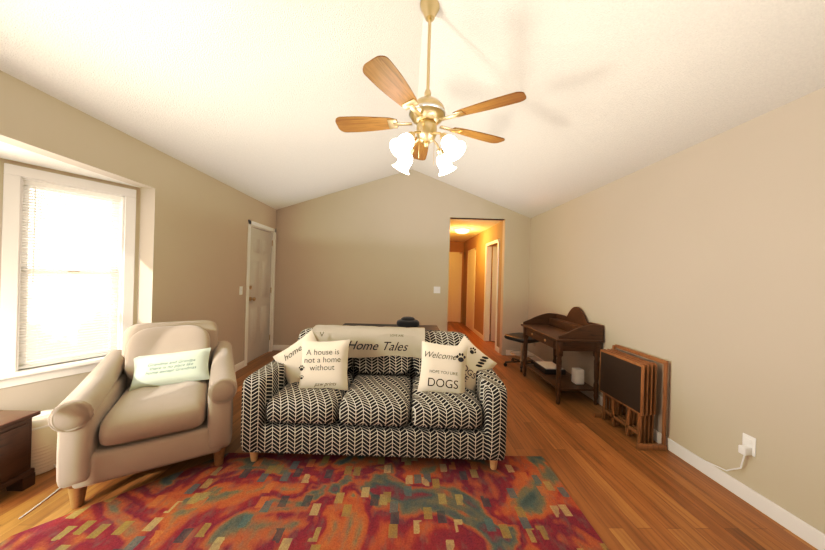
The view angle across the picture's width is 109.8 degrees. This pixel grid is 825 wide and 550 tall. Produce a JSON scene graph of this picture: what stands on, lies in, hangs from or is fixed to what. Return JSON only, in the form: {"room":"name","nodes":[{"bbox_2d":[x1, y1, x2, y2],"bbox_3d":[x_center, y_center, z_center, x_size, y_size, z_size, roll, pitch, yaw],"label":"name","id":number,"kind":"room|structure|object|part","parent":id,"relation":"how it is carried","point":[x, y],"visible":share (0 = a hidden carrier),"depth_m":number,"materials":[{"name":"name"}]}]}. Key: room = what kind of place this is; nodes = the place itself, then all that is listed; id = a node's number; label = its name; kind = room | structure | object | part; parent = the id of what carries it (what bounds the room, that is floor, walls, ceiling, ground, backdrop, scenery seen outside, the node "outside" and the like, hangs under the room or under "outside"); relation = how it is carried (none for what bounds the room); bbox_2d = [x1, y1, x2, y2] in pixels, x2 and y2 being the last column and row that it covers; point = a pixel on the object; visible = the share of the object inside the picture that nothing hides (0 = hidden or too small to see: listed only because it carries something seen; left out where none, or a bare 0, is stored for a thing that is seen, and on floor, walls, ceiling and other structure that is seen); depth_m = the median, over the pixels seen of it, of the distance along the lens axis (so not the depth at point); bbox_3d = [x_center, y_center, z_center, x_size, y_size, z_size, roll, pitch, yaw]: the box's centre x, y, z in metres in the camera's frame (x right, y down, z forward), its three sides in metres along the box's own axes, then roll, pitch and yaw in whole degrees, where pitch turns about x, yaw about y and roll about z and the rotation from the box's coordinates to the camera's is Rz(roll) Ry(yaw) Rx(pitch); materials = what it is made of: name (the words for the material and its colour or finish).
{"room":"living room","nodes":[
{"label":"living room","id":0,"kind":"room"},
{"bbox_2d":[0,158,139,410],"bbox_3d":[-2.686,0.255,2.291,0.120,2.080,0.859,2,0,29],"label":"wall","id":1,"kind":"structure","parent":0,"point":[50,394],"depth_m":2.15,"materials":[{"name":"paint"}]},
{"bbox_2d":[0,141,140,187],"bbox_3d":[-2.693,-0.836,1.134,0.630,0.100,2.990,2,0,-2],"label":"ceiling","id":2,"kind":"structure","parent":0,"point":[12,152],"depth_m":2.00,"materials":[{"name":"white paint"}]},
{"bbox_2d":[0,70,276,364],"bbox_3d":[-2.358,0.079,1.689,0.120,2.450,6.900,2,0,-2],"label":"wall","id":3,"kind":"structure","parent":0,"point":[193,244],"depth_m":2.74,"materials":[{"name":"paint"}]},
{"bbox_2d":[234,360,243,371],"bbox_3d":[-2.369,1.257,3.343,0.018,0.095,1.534,2,0,-2],"label":"baseboard","id":4,"kind":"structure","parent":3,"relation":"attached to","point":[240,365],"depth_m":3.98,"materials":[{"name":"white"}]},
{"bbox_2d":[239,286,242,294],"bbox_3d":[-2.352,0.214,3.990,0.020,0.115,0.070,2,0,-2],"label":"light switch","id":5,"kind":"object","parent":3,"relation":"attached to","point":[241,290],"visible":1,"depth_m":3.98,"materials":[{"name":"white plastic"}]},
{"bbox_2d":[247,227,272,362],"bbox_3d":[-2.375,0.292,4.566,0.119,2.000,0.736,2,0,-2],"label":"door","id":6,"kind":"structure","parent":3,"relation":"in","point":[261,245],"depth_m":4.54,"materials":[{"name":"grey wood"}]},
{"bbox_2d":[244,220,275,366],"bbox_3d":[-2.430,0.257,4.558,0.136,2.090,0.880,2,0,-2],"label":"door frame","id":7,"kind":"structure","parent":3,"relation":"attached to","point":[273,255],"depth_m":4.57,"materials":[{"name":"white wood"}]},
{"bbox_2d":[137,188,141,323],"bbox_3d":[-2.463,0.261,1.141,0.111,2.080,3.090,2,0,-2],"label":"wall","id":8,"kind":"structure","parent":0,"point":[139,254],"depth_m":2.59,"materials":[{"name":"paint"}]},
{"bbox_2d":[273,169,530,354],"bbox_3d":[-0.152,-0.254,5.138,4.690,3.240,0.120,2,0,-2],"label":"wall","id":9,"kind":"structure","parent":0,"point":[375,252],"depth_m":5.07,"materials":[{"name":"paint"}]},
{"bbox_2d":[273,345,290,350],"bbox_3d":[-0.947,1.297,5.051,2.945,0.095,0.014,2,0,-2],"label":"baseboard","id":10,"kind":"structure","parent":9,"relation":"attached to","point":[275,347],"depth_m":5.01,"materials":[{"name":"white"}]},
{"bbox_2d":[434,287,439,292],"bbox_3d":[0.430,0.262,5.083,0.115,0.115,0.020,2,0,-2],"label":"light switch","id":11,"kind":"object","parent":9,"relation":"attached to","point":[436,289],"visible":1,"depth_m":5.09,"materials":[{"name":"white plastic"}]},
{"bbox_2d":[447,252,449,321],"bbox_3d":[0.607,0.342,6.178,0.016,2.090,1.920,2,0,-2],"label":"door frame","id":12,"kind":"structure","parent":9,"relation":"attached to","point":[449,252],"depth_m":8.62,"materials":[{"name":"white wood"}]},
{"bbox_2d":[506,350,520,355],"bbox_3d":[1.829,1.374,5.124,0.360,0.095,0.014,2,0,-2],"label":"baseboard","id":13,"kind":"structure","parent":9,"relation":"attached to","point":[507,351],"depth_m":5.11,"materials":[{"name":"white"}]},
{"bbox_2d":[0,322,817,549],"bbox_3d":[-0.032,1.430,3.501,7.000,0.120,11.000,2,0,-2],"label":"floor","id":14,"kind":"structure","parent":0,"point":[624,492],"depth_m":1.92,"materials":[{"name":"brown wood"}]},
{"bbox_2d":[0,410,40,490],"bbox_3d":[-2.566,1.071,1.689,0.464,0.455,0.254,2,0,-2],"label":"chest","id":15,"kind":"object","parent":14,"relation":"on","point":[17,472],"visible":1,"depth_m":1.73,"materials":[{"name":"brown wood"}]},
{"bbox_2d":[19,409,59,518],"bbox_3d":[-2.356,1.121,1.800,0.497,0.367,0.507,2,0,-2],"label":"air purifier","id":16,"kind":"object","parent":14,"relation":"on","point":[43,447],"visible":0.48,"depth_m":1.90,"materials":[{"name":"white plastic"}]},
{"bbox_3d":[-2.258,1.290,1.752,0.295,0.032,0.406,2,0,-2],"label":"cord","id":17,"kind":"part","parent":16,"relation":"part of","materials":[{"name":"white plastic"}]},
{"bbox_2d":[48,320,236,508],"bbox_3d":[-1.824,0.858,2.150,0.859,0.924,0.943,2,0,-33],"label":"armchair","id":18,"kind":"object","parent":14,"relation":"on","point":[149,396],"visible":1,"depth_m":1.89,"materials":[{"name":"fabric"}]},
{"bbox_3d":[-1.768,0.910,2.064,0.515,0.222,0.720,2,0,-33],"label":"seat","id":19,"kind":"part","parent":18,"relation":"part of","materials":[{"name":"fabric"}]},
{"bbox_2d":[128,347,211,391],"bbox_3d":[-1.815,0.705,2.197,0.470,0.250,0.110,0,-27,-32],"label":"pillow","id":20,"kind":"object","parent":18,"relation":"on","point":[165,368],"depth_m":2.15,"materials":[{"name":"white fabric"}]},
{"bbox_2d":[0,453,607,549],"bbox_3d":[-0.490,1.351,1.209,3.020,0.011,1.940,2,0,-2],"label":"rug","id":21,"kind":"object","parent":14,"relation":"on","point":[264,501],"visible":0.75,"depth_m":1.66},
{"bbox_2d":[241,325,506,469],"bbox_3d":[-0.246,0.915,2.449,1.897,0.898,0.920,2,0,0],"label":"sofa","id":22,"kind":"object","parent":14,"relation":"on","point":[414,392],"visible":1,"depth_m":2.06,"materials":[{"name":"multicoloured fabric"}]},
{"bbox_2d":[272,329,333,395],"bbox_3d":[-0.915,0.720,2.415,0.380,0.370,0.120,-35,-18,-9],"label":"pillow","id":23,"kind":"object","parent":22,"relation":"on","point":[290,358],"depth_m":2.37,"materials":[{"name":"fabric"}]},
{"bbox_2d":[297,339,349,391],"bbox_3d":[-0.690,0.706,2.273,0.385,0.385,0.120,-1,-15,-1],"label":"pillow","id":24,"kind":"object","parent":22,"relation":"on","point":[323,367],"depth_m":2.22,"materials":[{"name":"fabric"}]},
{"bbox_2d":[310,325,424,362],"bbox_3d":[-0.385,0.662,2.691,0.980,0.401,0.440,2,0,0],"label":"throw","id":25,"kind":"object","parent":22,"relation":"on","point":[367,344],"depth_m":2.49,"materials":[{"name":"fabric"}]},
{"bbox_3d":[-0.267,0.971,2.355,1.536,0.198,0.720,2,0,0],"label":"seat","id":26,"kind":"part","parent":22,"relation":"part of","materials":[{"name":"fabric"}]},
{"bbox_2d":[417,340,468,398],"bbox_3d":[0.239,0.732,2.265,0.370,0.390,0.120,5,-15,3],"label":"pillow","id":27,"kind":"object","parent":22,"relation":"on","point":[444,370],"depth_m":2.21,"materials":[{"name":"fabric"}]},
{"bbox_2d":[437,335,497,399],"bbox_3d":[0.455,0.758,2.403,0.350,0.370,0.120,40,-17,11],"label":"pillow","id":28,"kind":"object","parent":22,"relation":"on","point":[476,361],"depth_m":2.36,"materials":[{"name":"fabric"}]},
{"bbox_2d":[343,316,439,330],"bbox_3d":[-0.262,0.915,3.300,1.100,0.895,0.330,2,0,-2],"label":"console table","id":29,"kind":"object","parent":14,"relation":"on","point":[407,322],"visible":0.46,"depth_m":3.27,"materials":[{"name":"black"}]},
{"bbox_2d":[504,333,539,371],"bbox_3d":[1.711,1.168,4.479,0.506,0.501,0.531,2,0,-31],"label":"office chair","id":30,"kind":"object","parent":14,"relation":"on","point":[517,337],"visible":0.75,"depth_m":4.43,"materials":[{"name":"black"}]},
{"bbox_2d":[521,307,603,404],"bbox_3d":[1.799,0.906,3.624,0.515,1.030,0.990,2,0,-2],"label":"desk","id":31,"kind":"object","parent":14,"relation":"on","point":[574,329],"visible":1,"depth_m":3.35,"materials":[{"name":"brown wood"}]},
{"bbox_2d":[533,361,565,374],"bbox_3d":[1.788,1.212,3.799,0.260,0.072,0.340,2,0,-2],"label":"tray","id":32,"kind":"object","parent":31,"relation":"on","point":[544,367],"depth_m":3.72,"materials":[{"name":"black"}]},
{"bbox_2d":[593,344,667,449],"bbox_3d":[1.957,1.063,2.666,0.240,0.725,0.616,2,0,-2],"label":"tables","id":33,"kind":"object","parent":14,"relation":"on","point":[628,381],"visible":1,"depth_m":2.51,"materials":[{"name":"brown wood"}]},
{"bbox_2d":[0,0,824,217],"bbox_3d":[-0.028,-1.460,1.689,5.050,1.022,7.180,2,0,-2],"label":"ceiling","id":34,"kind":"structure","parent":0,"point":[613,90],"depth_m":2.04,"materials":[{"name":"white paint"}]},
{"bbox_2d":[335,0,525,175],"bbox_3d":[0.088,-1.277,1.995,1.225,1.105,1.195,2,0,-2],"label":"ceiling fan","id":35,"kind":"object","parent":34,"relation":"hanging from","point":[427,112],"visible":1,"depth_m":1.87,"materials":[{"name":"brown wood"}]},
{"bbox_3d":[-0.315,-1.045,2.009,0.430,0.006,0.152,2,-11,6],"label":"blade","id":36,"kind":"part","parent":35,"relation":"part of","materials":[{"name":"brown wood"}]},
{"bbox_3d":[-0.100,-1.039,1.598,0.152,0.006,0.430,-11,-6,28],"label":"blade","id":37,"kind":"part","parent":35,"relation":"part of","materials":[{"name":"brown wood"}]},
{"bbox_3d":[0.058,-1.035,2.376,0.152,0.006,0.430,13,-1,-5],"label":"blade","id":38,"kind":"part","parent":35,"relation":"part of","materials":[{"name":"brown wood"}]},
{"bbox_3d":[0.478,-1.023,2.128,0.430,0.006,0.152,2,11,-24],"label":"blade","id":39,"kind":"part","parent":35,"relation":"part of","materials":[{"name":"brown wood"}]},
{"bbox_3d":[0.455,-1.024,1.752,0.430,0.006,0.152,2,11,31],"label":"blade","id":40,"kind":"part","parent":35,"relation":"part of","materials":[{"name":"brown wood"}]},
{"bbox_2d":[449,241,463,321],"bbox_3d":[1.023,0.199,8.680,0.930,2.400,0.100,2,0,-2],"label":"wall","id":41,"kind":"structure","parent":0,"point":[454,246],"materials":[{"name":"paint"}]},
{"bbox_2d":[448,252,461,321],"bbox_3d":[1.016,0.353,8.622,0.880,2.090,0.016,2,0,-2],"label":"door","id":42,"kind":"structure","parent":41,"relation":"attached to","point":[454,286],"depth_m":8.63,"materials":[{"name":"white wood"}]},
{"bbox_2d":[450,217,504,241],"bbox_3d":[1.883,-1.028,6.941,2.730,0.100,3.619,2,0,-2],"label":"ceiling","id":43,"kind":"structure","parent":0,"point":[475,226],"depth_m":5.92,"materials":[{"name":"white paint"}]},
{"bbox_2d":[454,228,469,233],"bbox_3d":[1.082,-0.950,6.330,0.360,0.100,0.360,2,0,-2],"label":"light","id":44,"kind":"object","parent":43,"relation":"attached to","point":[461,230],"visible":1,"depth_m":6.22,"materials":[{"name":"white glass"}]},
{"bbox_2d":[462,221,502,346],"bbox_3d":[1.608,0.215,6.995,0.100,2.400,3.500,2,0,-2],"label":"wall","id":45,"kind":"structure","parent":0,"point":[480,241],"depth_m":6.65,"materials":[{"name":"paint"}]},
{"bbox_2d":[466,239,499,352],"bbox_3d":[1.561,0.369,6.653,0.031,2.090,2.820,2,0,-2],"label":"door frame","id":46,"kind":"structure","parent":45,"relation":"attached to","point":[471,265],"depth_m":6.23,"materials":[{"name":"white wood"}]},
{"bbox_2d":[490,247,497,340],"bbox_3d":[2.063,0.412,6.194,0.740,2.008,0.035,2,0,-2],"label":"door","id":47,"kind":"structure","parent":45,"relation":"in","point":[493,301],"depth_m":6.17,"materials":[{"name":"grey wood"}]},
{"bbox_2d":[489,245,497,333],"bbox_3d":[2.377,0.237,7.015,1.440,2.400,0.100,2,0,-2],"label":"wall","id":48,"kind":"structure","parent":0,"point":[491,286],"depth_m":6.94,"materials":[{"name":"beige paint"}]},
{"bbox_2d":[527,87,824,533],"bbox_3d":[2.208,0.207,1.809,0.120,2.450,6.900,2,0,-2],"label":"wall","id":49,"kind":"structure","parent":0,"point":[699,267],"depth_m":1.99,"materials":[{"name":"paint"}]},
{"bbox_2d":[527,351,824,549],"bbox_3d":[2.110,1.382,1.747,0.014,0.095,6.780,2,0,-2],"label":"baseboard","id":50,"kind":"structure","parent":49,"relation":"attached to","point":[806,532],"depth_m":1.82,"materials":[{"name":"white wood"}]},
{"bbox_2d":[670,433,755,470],"bbox_3d":[2.089,1.172,2.061,0.052,0.322,0.539,2,0,-2],"label":"electrical outlet","id":51,"kind":"object","parent":49,"relation":"attached to","point":[747,447],"visible":0.98,"depth_m":1.83,"materials":[{"name":"white plastic"}]},
{"bbox_3d":[-2.849,0.251,1.131,0.120,2.080,1.730,2,0,-2],"label":"wall","id":52,"kind":"structure","parent":0,"visible":0},
{"bbox_2d":[0,163,135,388],"bbox_3d":[-2.635,0.011,1.137,0.534,1.530,2.928,2,0,-2],"label":"window","id":53,"kind":"structure","parent":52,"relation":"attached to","point":[16,271],"depth_m":2.20,"materials":[{"name":"white"}]},
{"bbox_2d":[17,179,121,369],"bbox_3d":[-2.649,0.001,2.274,0.042,1.343,0.507,2,0,29],"label":"blind","id":54,"kind":"object","parent":52,"relation":"attached to","point":[115,326],"depth_m":2.24,"materials":[{"name":"white plastic"}]},
{"label":"outside","id":55,"kind":"structure","parent":0,"visible":0},
{"bbox_2d":[26,189,110,360],"bbox_3d":[-3.636,-0.182,1.105,0.020,3.500,5.600,2,0,-2],"label":"glow","id":56,"kind":"structure","parent":55,"point":[67,287],"depth_m":3.10,"materials":[{"name":"white"}]}
]}

